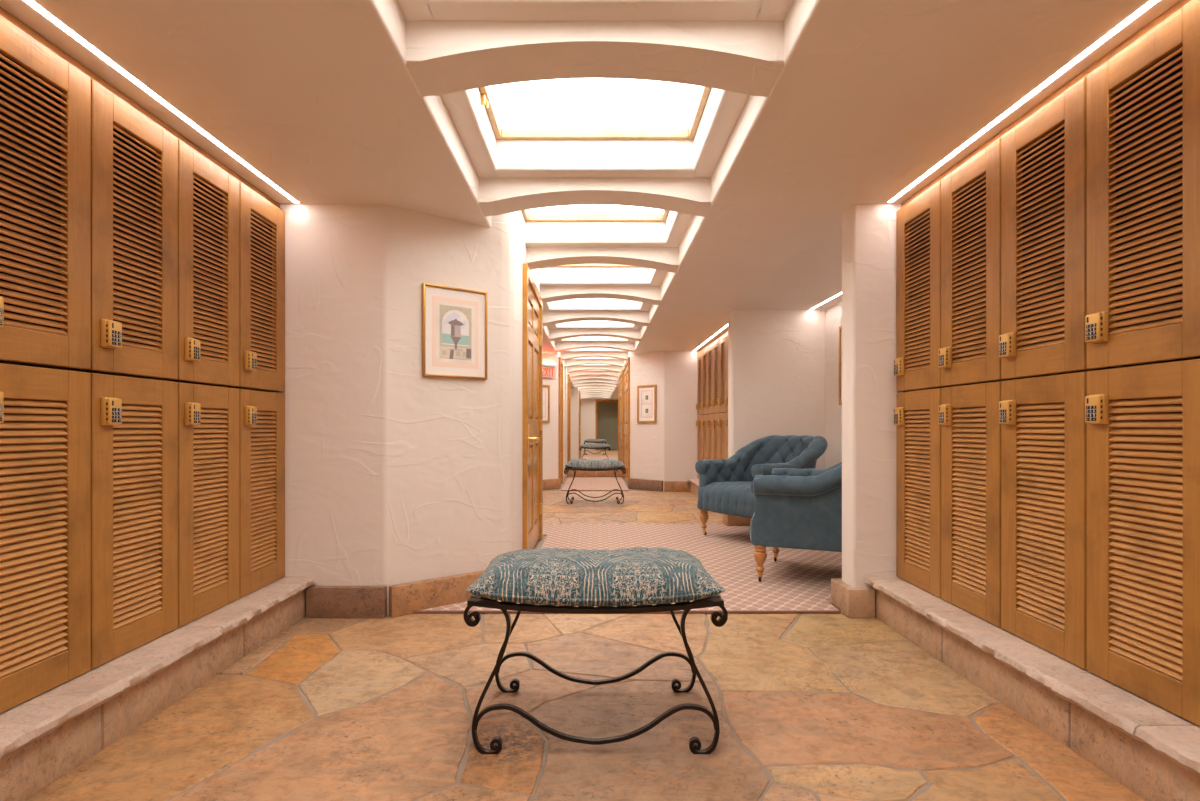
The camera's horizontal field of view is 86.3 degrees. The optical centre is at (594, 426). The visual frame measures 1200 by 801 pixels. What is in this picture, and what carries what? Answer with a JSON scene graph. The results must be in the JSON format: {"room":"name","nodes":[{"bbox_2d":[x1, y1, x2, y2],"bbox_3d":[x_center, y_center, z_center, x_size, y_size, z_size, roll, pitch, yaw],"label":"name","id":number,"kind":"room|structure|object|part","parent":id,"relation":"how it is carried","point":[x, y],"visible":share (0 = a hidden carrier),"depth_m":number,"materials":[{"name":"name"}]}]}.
{"room":"changing room","nodes":[
{"label":"changing room","id":0,"kind":"room"},
{"bbox_2d":[274,204,538,614],"bbox_3d":[-1.326,-0.235,4.595,1.648,2.470,2.410,0,0,0],"label":"wall","id":1,"kind":"structure","parent":0,"point":[395,474],"depth_m":3.42,"materials":[{"name":"paint"}]},
{"bbox_2d":[0,7,279,207],"bbox_3d":[-1.697,-1.161,2.294,0.060,0.040,2.188,0,0,0],"label":"trim","id":2,"kind":"structure","parent":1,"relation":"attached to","point":[4,13],"depth_m":2.24,"materials":[{"name":"brown wood"}]},
{"bbox_2d":[306,570,484,617],"bbox_3d":[-0.958,0.920,3.535,1.162,0.160,0.227,0,0,-26],"label":"baseboard","id":3,"kind":"structure","parent":1,"relation":"attached to","point":[405,598],"depth_m":3.37,"materials":[{"name":"brown stone"}]},
{"bbox_2d":[422,283,486,379],"bbox_3d":[-0.792,-0.535,3.639,0.400,0.511,0.023,0,0,-40],"label":"framed picture","id":4,"kind":"object","parent":1,"relation":"attached to","point":[454,320],"visible":1,"depth_m":3.63,"materials":[{"name":"paper"}]},
{"bbox_2d":[436,301,474,363],"bbox_3d":[-0.791,-0.534,3.638,0.244,0.338,0.002,0,0,-40],"label":"print","id":5,"kind":"object","parent":4,"relation":"attached to","point":[455,323],"depth_m":3.64},
{"bbox_2d":[522,263,542,548],"bbox_3d":[-0.467,-0.068,5.075,0.110,2.135,1.290,0,0,0],"label":"door","id":6,"kind":"structure","parent":1,"relation":"in","point":[532,302],"depth_m":4.96,"materials":[{"name":"brown wood"}]},
{"bbox_3d":[-0.448,0.090,4.660,0.072,0.220,0.140,0,0,0],"label":"handle","id":7,"kind":"part","parent":6,"relation":"part of","materials":[{"name":"gold metal"}]},
{"bbox_2d":[543,352,564,478],"bbox_3d":[-1.375,-0.235,11.475,1.550,2.470,3.050,0,0,0],"label":"wall","id":8,"kind":"structure","parent":0,"point":[550,430],"depth_m":10.34,"materials":[{"name":"paint"}]},
{"bbox_2d":[543,385,549,422],"bbox_3d":[-0.870,-0.370,10.146,0.385,0.600,0.024,0,0,-43],"label":"framed picture","id":9,"kind":"object","parent":8,"relation":"attached to","point":[546,388],"visible":0.46,"depth_m":10.24,"materials":[{"name":"brown wood"}]},
{"bbox_2d":[543,390,545,416],"bbox_3d":[-0.870,-0.370,10.146,0.231,0.432,0.001,0,0,-43],"label":"print","id":10,"kind":"object","parent":9,"relation":"attached to","point":[544,391],"depth_m":10.21},
{"bbox_2d":[543,363,555,377],"bbox_3d":[-0.758,-0.897,10.227,0.340,0.224,0.041,0,0,-43],"label":"exit sign","id":11,"kind":"object","parent":8,"relation":"attached to","point":[549,370],"visible":0.71,"depth_m":10.25,"materials":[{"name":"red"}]},
{"bbox_2d":[543,478,559,489],"bbox_3d":[-1.292,0.917,10.027,1.610,0.166,0.346,0,0,-18],"label":"baseboard","id":12,"kind":"structure","parent":8,"relation":"attached to","point":[548,484],"depth_m":10.27,"materials":[{"name":"brown stone"}]},
{"bbox_2d":[558,357,562,487],"bbox_3d":[-0.593,-0.075,10.950,0.054,2.150,0.900,0,0,0],"label":"door","id":13,"kind":"structure","parent":8,"relation":"in","point":[560,362],"depth_m":10.50,"materials":[{"name":"brown wood"}]},
{"bbox_2d":[565,367,566,476],"bbox_3d":[0.000,-0.235,12.845,1.400,2.470,0.310,0,0,0],"label":"wall","id":14,"kind":"structure","parent":0,"point":[565,367],"depth_m":12.69,"materials":[{"name":"paint"}]},
{"bbox_2d":[566,363,622,463],"bbox_3d":[-0.003,-0.245,12.675,1.145,2.110,0.024,0,0,0],"label":"wall mirror","id":15,"kind":"object","parent":14,"relation":"attached to","point":[594,392],"visible":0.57,"depth_m":12.66,"materials":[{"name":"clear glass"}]},
{"bbox_2d":[567,469,622,477],"bbox_3d":[0.003,0.907,12.655,1.125,0.185,0.060,0,0,0],"label":"baseboard","id":16,"kind":"structure","parent":14,"relation":"attached to","point":[570,473],"depth_m":12.62,"materials":[{"name":"beige stone"}]},
{"bbox_2d":[26,477,1145,800],"bbox_3d":[0.000,1.002,4.200,5.200,0.004,17.600,0,0,0],"label":"floor","id":17,"kind":"structure","parent":0,"point":[809,706],"depth_m":2.17,"materials":[{"name":"stone"}]},
{"bbox_2d":[0,577,316,800],"bbox_3d":[-1.708,0.899,0.594,0.484,0.208,5.588,0,0,0],"label":"stone ledge","id":18,"kind":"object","parent":17,"relation":"on","point":[48,735],"depth_m":2.09,"materials":[{"name":"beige stone"}]},
{"bbox_2d":[0,363,90,713],"bbox_3d":[-1.771,0.307,1.866,0.333,0.970,0.430,0,0,0],"label":"locker","id":19,"kind":"object","parent":18,"relation":"on","point":[45,413],"visible":1,"depth_m":1.91,"materials":[{"name":"brown wood"}]},
{"bbox_2d":[0,15,90,369],"bbox_3d":[-1.771,-0.661,1.866,0.333,0.953,0.430,0,0,0],"label":"locker","id":20,"kind":"object","parent":19,"relation":"on","point":[45,100],"visible":1,"depth_m":1.91,"materials":[{"name":"brown wood"}]},
{"bbox_2d":[91,373,177,668],"bbox_3d":[-1.771,0.307,2.301,0.333,0.970,0.430,0,0,0],"label":"locker","id":21,"kind":"object","parent":18,"relation":"on","point":[134,421],"visible":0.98,"depth_m":2.27,"materials":[{"name":"brown wood"}]},
{"bbox_2d":[70,79,177,379],"bbox_3d":[-1.771,-0.661,2.301,0.333,0.953,0.430,0,0,0],"label":"locker","id":22,"kind":"object","parent":21,"relation":"on","point":[134,159],"visible":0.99,"depth_m":2.28,"materials":[{"name":"brown wood"}]},
{"bbox_2d":[178,382,238,626],"bbox_3d":[-1.771,0.307,2.735,0.333,0.970,0.430,0,0,0],"label":"locker","id":23,"kind":"object","parent":18,"relation":"on","point":[208,416],"visible":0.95,"depth_m":2.71,"materials":[{"name":"brown wood"}]},
{"bbox_2d":[163,139,238,386],"bbox_3d":[-1.771,-0.661,2.735,0.333,0.953,0.430,0,0,0],"label":"locker","id":24,"kind":"object","parent":23,"relation":"on","point":[208,195],"visible":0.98,"depth_m":2.72,"materials":[{"name":"brown wood"}]},
{"bbox_2d":[239,389,284,597],"bbox_3d":[-1.771,0.307,3.170,0.333,0.970,0.430,0,0,0],"label":"locker","id":25,"kind":"object","parent":18,"relation":"on","point":[261,413],"visible":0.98,"depth_m":3.15,"materials":[{"name":"brown wood"}]},
{"bbox_2d":[228,181,284,391],"bbox_3d":[-1.771,-0.661,3.170,0.333,0.953,0.430,0,0,0],"label":"locker","id":26,"kind":"object","parent":25,"relation":"on","point":[261,222],"visible":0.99,"depth_m":3.16,"materials":[{"name":"brown wood"}]},
{"bbox_2d":[561,477,628,490],"bbox_3d":[0.000,0.993,11.289,1.060,0.014,2.622,0,0,0],"label":"carpet","id":27,"kind":"object","parent":17,"relation":"on","point":[579,483],"visible":1,"depth_m":11.01,"materials":[{"name":"brown carpet"}]},
{"bbox_2d":[564,467,625,503],"bbox_3d":[0.000,0.767,8.537,0.808,0.477,0.479,0,0,0],"label":"bench","id":28,"kind":"object","parent":17,"relation":"on","point":[566,468],"visible":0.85,"depth_m":8.30,"materials":[{"name":"grey metal"}]},
{"bbox_3d":[-0.333,0.767,8.310,0.143,0.477,0.018,0,0,0],"label":"leg","id":29,"kind":"part","parent":28,"relation":"part of","materials":[{"name":"grey metal"}]},
{"bbox_2d":[565,459,624,468],"bbox_3d":[0.000,0.491,8.535,0.787,0.117,0.506,0,0,0],"label":"cushion","id":30,"kind":"object","parent":28,"relation":"on","point":[608,463],"visible":1,"depth_m":8.31,"materials":[{"name":"blue fabric"}]},
{"bbox_3d":[0.000,0.550,8.537,0.786,0.041,0.479,0,0,0],"label":"seat frame","id":31,"kind":"part","parent":28,"relation":"part of","materials":[{"name":"grey metal"}]},
{"bbox_3d":[0.333,0.767,8.310,0.143,0.477,0.018,0,0,0],"label":"leg","id":32,"kind":"part","parent":28,"relation":"part of","materials":[{"name":"grey metal"}]},
{"bbox_2d":[463,594,727,753],"bbox_3d":[0.002,0.767,2.192,0.808,0.477,0.479,0,0,0],"label":"bench","id":33,"kind":"object","parent":17,"relation":"on","point":[496,744],"visible":0.66,"depth_m":1.96,"materials":[{"name":"grey metal"}]},
{"bbox_3d":[-0.331,0.767,1.965,0.143,0.477,0.018,0,0,0],"label":"leg","id":34,"kind":"part","parent":33,"relation":"part of","materials":[{"name":"grey metal"}]},
{"bbox_3d":[-0.331,0.767,2.420,0.143,0.477,0.018,0,0,0],"label":"leg","id":35,"kind":"part","parent":33,"relation":"part of","materials":[{"name":"grey metal"}]},
{"bbox_2d":[466,547,724,605],"bbox_3d":[0.002,0.491,2.190,0.787,0.117,0.506,0,0,0],"label":"cushion","id":36,"kind":"object","parent":33,"relation":"on","point":[634,576],"visible":1,"depth_m":1.99,"materials":[{"name":"blue fabric"}]},
{"bbox_3d":[0.002,0.550,2.192,0.786,0.041,0.479,0,0,0],"label":"seat frame","id":37,"kind":"part","parent":33,"relation":"part of","materials":[{"name":"grey metal"}]},
{"bbox_3d":[0.335,0.767,2.420,0.143,0.477,0.018,0,0,0],"label":"leg","id":38,"kind":"part","parent":33,"relation":"part of","materials":[{"name":"grey metal"}]},
{"bbox_3d":[0.335,0.767,1.965,0.143,0.477,0.018,0,0,0],"label":"leg","id":39,"kind":"part","parent":33,"relation":"part of","materials":[{"name":"grey metal"}]},
{"bbox_2d":[413,524,841,612],"bbox_3d":[0.230,0.993,4.979,4.060,0.014,3.102,0,0,0],"label":"carpet","id":40,"kind":"object","parent":17,"relation":"on","point":[799,581],"visible":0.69,"depth_m":4.67,"materials":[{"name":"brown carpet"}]},
{"bbox_2d":[695,435,827,534],"bbox_3d":[1.527,0.533,5.786,1.011,0.912,0.932,0,0,-30],"label":"armchair","id":41,"kind":"object","parent":40,"relation":"on","point":[725,485],"visible":0.64,"depth_m":5.84,"materials":[{"name":"blue fabric"}]},
{"bbox_3d":[1.000,0.829,5.870,0.084,0.200,0.084,0,0,-30],"label":"leg","id":42,"kind":"part","parent":41,"relation":"part of","materials":[{"name":"brown wood"}]},
{"bbox_3d":[1.429,0.628,5.730,0.785,0.259,0.744,0,0,-30],"label":"seat","id":43,"kind":"part","parent":41,"relation":"part of","materials":[{"name":"blue fabric"}]},
{"bbox_2d":[750,462,841,581],"bbox_3d":[1.576,0.533,4.242,1.011,0.912,0.932,0,0,24],"label":"armchair","id":44,"kind":"object","parent":40,"relation":"on","point":[795,508],"visible":0.52,"depth_m":3.97,"materials":[{"name":"blue fabric"}]},
{"bbox_3d":[1.060,0.829,4.105,0.084,0.200,0.084,0,0,24],"label":"leg","id":45,"kind":"part","parent":44,"relation":"part of","materials":[{"name":"brown wood"}]},
{"bbox_3d":[1.333,0.829,4.717,0.084,0.200,0.084,0,0,24],"label":"leg","id":46,"kind":"part","parent":44,"relation":"part of","materials":[{"name":"brown wood"}]},
{"bbox_3d":[1.473,0.628,4.288,0.785,0.259,0.744,0,0,24],"label":"seat","id":47,"kind":"part","parent":44,"relation":"part of","materials":[{"name":"blue fabric"}]},
{"bbox_2d":[865,577,1199,800],"bbox_3d":[1.659,0.897,0.592,0.483,0.211,5.583,0,0,0],"label":"stone ledge","id":48,"kind":"structure","parent":17,"relation":"on","point":[1149,749],"depth_m":2.03,"materials":[{"name":"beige stone"}]},
{"bbox_2d":[894,388,940,597],"bbox_3d":[1.721,0.304,3.159,0.333,0.970,0.430,0,0,0],"label":"locker","id":49,"kind":"object","parent":48,"relation":"on","point":[918,429],"visible":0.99,"depth_m":3.15,"materials":[{"name":"brown wood"}]},
{"bbox_2d":[894,180,946,391],"bbox_3d":[1.721,-0.661,3.159,0.333,0.953,0.430,0,0,0],"label":"locker","id":50,"kind":"object","parent":49,"relation":"on","point":[918,222],"visible":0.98,"depth_m":3.15,"materials":[{"name":"brown wood"}]},
{"bbox_2d":[938,381,1000,627],"bbox_3d":[1.721,0.304,2.724,0.333,0.970,0.430,0,0,0],"label":"locker","id":51,"kind":"object","parent":48,"relation":"on","point":[968,415],"visible":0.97,"depth_m":2.71,"materials":[{"name":"brown wood"}]},
{"bbox_2d":[938,138,1007,386],"bbox_3d":[1.721,-0.661,2.724,0.333,0.953,0.430,0,0,0],"label":"locker","id":52,"kind":"object","parent":51,"relation":"on","point":[968,354],"visible":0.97,"depth_m":2.71,"materials":[{"name":"brown wood"}]},
{"bbox_2d":[999,372,1086,668],"bbox_3d":[1.721,0.304,2.290,0.333,0.970,0.430,0,0,0],"label":"locker","id":53,"kind":"object","parent":48,"relation":"on","point":[1042,419],"visible":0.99,"depth_m":2.26,"materials":[{"name":"brown wood"}]},
{"bbox_2d":[999,77,1094,379],"bbox_3d":[1.721,-0.661,2.290,0.333,0.953,0.430,0,0,0],"label":"locker","id":54,"kind":"object","parent":53,"relation":"on","point":[1044,156],"visible":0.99,"depth_m":2.27,"materials":[{"name":"brown wood"}]},
{"bbox_2d":[1085,359,1199,725],"bbox_3d":[1.721,0.304,1.855,0.333,0.970,0.430,0,0,0],"label":"locker","id":55,"kind":"object","parent":48,"relation":"on","point":[1143,421],"visible":1,"depth_m":1.85,"materials":[{"name":"brown wood"}]},
{"bbox_2d":[1085,0,1199,369],"bbox_3d":[1.721,-0.661,1.855,0.333,0.953,0.430,0,0,0],"label":"locker","id":56,"kind":"object","parent":55,"relation":"on","point":[1143,103],"visible":0.99,"depth_m":1.86,"materials":[{"name":"brown wood"}]},
{"bbox_2d":[0,0,1179,366],"bbox_3d":[0.000,-1.350,4.250,6.400,0.340,17.500,0,0,0],"label":"ceiling","id":57,"kind":"structure","parent":0,"point":[814,110],"depth_m":2.34,"materials":[{"name":"paint"}]},
{"bbox_2d":[24,0,298,202],"bbox_3d":[-1.568,-1.181,1.785,0.022,0.005,3.170,0,0,0],"label":"light strip","id":58,"kind":"object","parent":57,"relation":"attached to","point":[33,4],"visible":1,"depth_m":2.22,"materials":[{"name":"white plastic"}]},
{"bbox_2d":[479,78,710,139],"bbox_3d":[0.000,-1.475,2.850,1.116,0.122,0.990,0,0,0],"label":"window","id":59,"kind":"structure","parent":57,"relation":"attached to","point":[572,108],"depth_m":3.07,"materials":[{"name":"white glass"}]},
{"bbox_3d":[-0.490,-1.446,2.849,0.033,0.064,0.026,0,0,0],"label":"crank handle","id":60,"kind":"part","parent":59,"relation":"part of","materials":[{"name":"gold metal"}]},
{"bbox_2d":[521,204,668,220],"bbox_3d":[0.000,-1.475,4.160,1.116,0.122,0.990,0,0,0],"label":"window","id":61,"kind":"structure","parent":57,"relation":"attached to","point":[594,212],"depth_m":4.58,"materials":[{"name":"white glass"}]},
{"bbox_3d":[0.000,-1.532,4.160,1.116,0.007,0.990,0,0,0],"label":"pane","id":62,"kind":"part","parent":61,"relation":"part of","materials":[{"name":"white glass"}]},
{"bbox_2d":[552,264,637,266],"bbox_3d":[0.000,-1.475,5.470,1.116,0.122,0.990,0,0,0],"label":"window","id":63,"kind":"structure","parent":57,"relation":"attached to","point":[572,265],"depth_m":5.88,"materials":[{"name":"white glass"}]},
{"bbox_2d":[694,324,727,350],"bbox_3d":[1.535,-1.181,8.280,0.022,0.005,3.240,0,0,0],"label":"light strip","id":64,"kind":"object","parent":57,"relation":"attached to","point":[727,324],"visible":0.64,"depth_m":8.34,"materials":[{"name":"white plastic"}]},
{"bbox_2d":[699,330,727,351],"bbox_3d":[1.647,-1.161,8.274,0.060,0.040,3.288,0,0,0],"label":"trim","id":65,"kind":"structure","parent":57,"relation":"attached to","point":[727,330],"depth_m":8.66,"materials":[{"name":"brown wood"}]},
{"bbox_2d":[810,292,841,309],"bbox_3d":[2.170,-1.181,5.015,0.022,0.005,2.830,0,0,0],"label":"light strip","id":66,"kind":"object","parent":57,"relation":"attached to","point":[841,292],"visible":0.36,"depth_m":5.97,"materials":[{"name":"white plastic"}]},
{"bbox_2d":[889,0,1158,201],"bbox_3d":[1.548,-1.181,1.780,0.022,0.005,3.160,0,0,0],"label":"light strip","id":67,"kind":"object","parent":57,"relation":"attached to","point":[1149,4],"visible":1,"depth_m":2.21,"materials":[{"name":"white plastic"}]},
{"bbox_2d":[901,0,1191,207],"bbox_3d":[1.647,-1.161,2.290,0.060,0.040,2.180,0,0,0],"label":"trim","id":68,"kind":"structure","parent":57,"relation":"attached to","point":[1181,3],"depth_m":2.19,"materials":[{"name":"brown wood"}]},
{"bbox_2d":[624,351,698,491],"bbox_3d":[1.587,-0.235,11.460,2.025,2.470,3.080,0,0,0],"label":"wall","id":69,"kind":"structure","parent":0,"point":[666,449],"depth_m":9.92,"materials":[{"name":"paint"}]},
{"bbox_2d":[623,357,629,482],"bbox_3d":[0.568,-0.075,11.480,0.054,2.150,2.040,0,0,0],"label":"door","id":70,"kind":"structure","parent":69,"relation":"in","point":[626,369],"depth_m":11.33,"materials":[{"name":"brown wood"}]},
{"bbox_2d":[637,384,656,422],"bbox_3d":[0.820,-0.365,10.142,0.385,0.600,0.024,0,0,44],"label":"framed picture","id":71,"kind":"object","parent":69,"relation":"attached to","point":[646,394],"visible":1,"depth_m":10.13,"materials":[{"name":"white paper"}]},
{"bbox_2d":[641,390,651,417],"bbox_3d":[0.820,-0.365,10.142,0.231,0.432,0.002,0,0,44],"label":"print","id":72,"kind":"object","parent":71,"relation":"attached to","point":[646,395],"depth_m":10.15},
{"bbox_2d":[628,478,688,491],"bbox_3d":[0.955,0.916,10.069,1.046,0.167,0.224,0,0,29],"label":"baseboard","id":73,"kind":"structure","parent":69,"relation":"attached to","point":[640,484],"depth_m":9.95,"materials":[{"name":"brown stone"}]},
{"bbox_2d":[687,478,698,496],"bbox_3d":[1.660,0.897,8.304,0.479,0.211,3.228,0,0,0],"label":"trim","id":74,"kind":"structure","parent":69,"relation":"attached to","point":[694,482],"depth_m":9.47,"materials":[{"name":"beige stone"}]},
{"bbox_2d":[696,415,701,477],"bbox_3d":[1.721,0.304,9.698,0.333,0.970,0.430,0,0,0],"label":"locker","id":75,"kind":"object","parent":74,"relation":"on","point":[698,421],"visible":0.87,"depth_m":9.74,"materials":[{"name":"brown wood"}]},
{"bbox_2d":[696,351,703,414],"bbox_3d":[1.721,-0.661,9.698,0.333,0.953,0.430,0,0,0],"label":"locker","id":76,"kind":"object","parent":75,"relation":"on","point":[698,407],"visible":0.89,"depth_m":9.74,"materials":[{"name":"brown wood"}]},
{"bbox_3d":[1.600,-0.661,9.698,0.026,0.950,0.428,0,0,0],"label":"door","id":77,"kind":"part","parent":76,"relation":"part of","materials":[{"name":"brown wood"}]},
{"bbox_3d":[1.600,0.304,9.698,0.026,0.967,0.428,0,0,0],"label":"door","id":78,"kind":"part","parent":75,"relation":"part of","materials":[{"name":"brown wood"}]},
{"bbox_2d":[700,414,706,459],"bbox_3d":[1.721,0.304,9.263,0.333,0.970,0.430,0,0,0],"label":"locker","id":79,"kind":"object","parent":74,"relation":"on","point":[704,417],"visible":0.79,"depth_m":9.34,"materials":[{"name":"brown wood"}]},
{"bbox_2d":[700,347,706,414],"bbox_3d":[1.721,-0.661,9.263,0.333,0.953,0.430,0,0,0],"label":"locker","id":80,"kind":"object","parent":79,"relation":"on","point":[704,351],"visible":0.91,"depth_m":9.34,"materials":[{"name":"brown wood"}]},
{"bbox_2d":[706,414,712,459],"bbox_3d":[1.721,0.304,8.829,0.333,0.970,0.430,0,0,0],"label":"locker","id":81,"kind":"object","parent":74,"relation":"on","point":[709,416],"visible":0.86,"depth_m":8.89,"materials":[{"name":"brown wood"}]},
{"bbox_2d":[706,343,714,413],"bbox_3d":[1.721,-0.661,8.829,0.333,0.953,0.430,0,0,0],"label":"locker","id":82,"kind":"object","parent":81,"relation":"on","point":[710,347],"visible":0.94,"depth_m":8.89,"materials":[{"name":"brown wood"}]},
{"bbox_3d":[1.600,-0.661,8.829,0.026,0.950,0.428,0,0,0],"label":"door","id":83,"kind":"part","parent":82,"relation":"part of","materials":[{"name":"brown wood"}]},
{"bbox_2d":[711,413,718,459],"bbox_3d":[1.721,0.304,8.394,0.333,0.970,0.430,0,0,0],"label":"locker","id":84,"kind":"object","parent":74,"relation":"on","point":[716,415],"visible":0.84,"depth_m":8.45,"materials":[{"name":"brown wood"}]},
{"bbox_2d":[711,339,721,412],"bbox_3d":[1.721,-0.661,8.394,0.333,0.953,0.430,0,0,0],"label":"locker","id":85,"kind":"object","parent":84,"relation":"on","point":[716,343],"visible":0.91,"depth_m":8.45,"materials":[{"name":"brown wood"}]},
{"bbox_3d":[1.600,-0.661,8.394,0.026,0.950,0.428,0,0,0],"label":"door","id":86,"kind":"part","parent":85,"relation":"part of","materials":[{"name":"brown wood"}]},
{"bbox_2d":[717,412,725,458],"bbox_3d":[1.721,0.304,7.960,0.333,0.970,0.430,0,0,0],"label":"locker","id":87,"kind":"object","parent":74,"relation":"on","point":[720,422],"visible":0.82,"depth_m":8.03,"materials":[{"name":"brown wood"}]},
{"bbox_2d":[717,334,725,412],"bbox_3d":[1.721,-0.661,7.960,0.333,0.953,0.430,0,0,0],"label":"locker","id":88,"kind":"object","parent":87,"relation":"on","point":[722,340],"visible":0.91,"depth_m":8.03,"materials":[{"name":"brown wood"}]},
{"bbox_2d":[724,412,727,458],"bbox_3d":[1.721,0.304,7.525,0.333,0.970,0.430,0,0,0],"label":"locker","id":89,"kind":"object","parent":74,"relation":"on","point":[726,419],"visible":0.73,"depth_m":7.67,"materials":[{"name":"brown wood"}]},
{"bbox_2d":[724,332,727,411],"bbox_3d":[1.721,-0.661,7.525,0.333,0.953,0.430,0,0,0],"label":"locker","id":90,"kind":"object","parent":89,"relation":"on","point":[726,397],"visible":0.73,"depth_m":7.67,"materials":[{"name":"brown wood"}]},
{"bbox_3d":[1.600,-0.661,7.525,0.026,0.950,0.428,0,0,0],"label":"door","id":91,"kind":"part","parent":90,"relation":"part of","materials":[{"name":"brown wood"}]},
{"bbox_3d":[1.600,0.304,7.525,0.026,0.967,0.428,0,0,0],"label":"door","id":92,"kind":"part","parent":89,"relation":"part of","materials":[{"name":"brown wood"}]},
{"bbox_2d":[728,310,824,468],"bbox_3d":[1.936,-0.100,6.540,1.128,2.200,0.180,0,0,0],"label":"wall","id":93,"kind":"structure","parent":0,"point":[776,358],"depth_m":6.45,"materials":[{"name":"paint"}]},
{"bbox_2d":[825,302,841,467],"bbox_3d":[2.410,-0.100,5.003,0.180,2.200,2.895,0,0,0],"label":"wall","id":94,"kind":"structure","parent":0,"point":[833,315],"depth_m":6.25,"materials":[{"name":"paint"}]},
{"bbox_2d":[722,514,750,525],"bbox_3d":[1.827,0.938,5.140,0.997,0.125,3.080,0,0,0],"label":"baseboard","id":95,"kind":"structure","parent":94,"relation":"attached to","point":[728,520],"depth_m":6.41,"materials":[{"name":"beige stone"}]},
{"bbox_2d":[839,326,841,404],"bbox_3d":[2.305,-0.575,5.720,0.023,0.740,0.620,0,0,0],"label":"framed picture","id":96,"kind":"object","parent":94,"relation":"attached to","point":[840,327],"visible":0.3,"depth_m":6.00,"materials":[{"name":"brown wood"}]},
{"bbox_2d":[842,204,900,589],"bbox_3d":[1.933,-0.100,3.470,1.135,2.200,0.170,0,0,0],"label":"wall pillar","id":97,"kind":"structure","parent":0,"point":[869,391],"depth_m":3.38,"materials":[{"name":"paint"}]},
{"bbox_2d":[831,578,874,617],"bbox_3d":[1.812,0.925,3.473,0.975,0.150,0.255,0,0,0],"label":"baseboard","id":98,"kind":"structure","parent":97,"relation":"attached to","point":[853,602],"depth_m":3.35,"materials":[{"name":"stone"}]}
]}

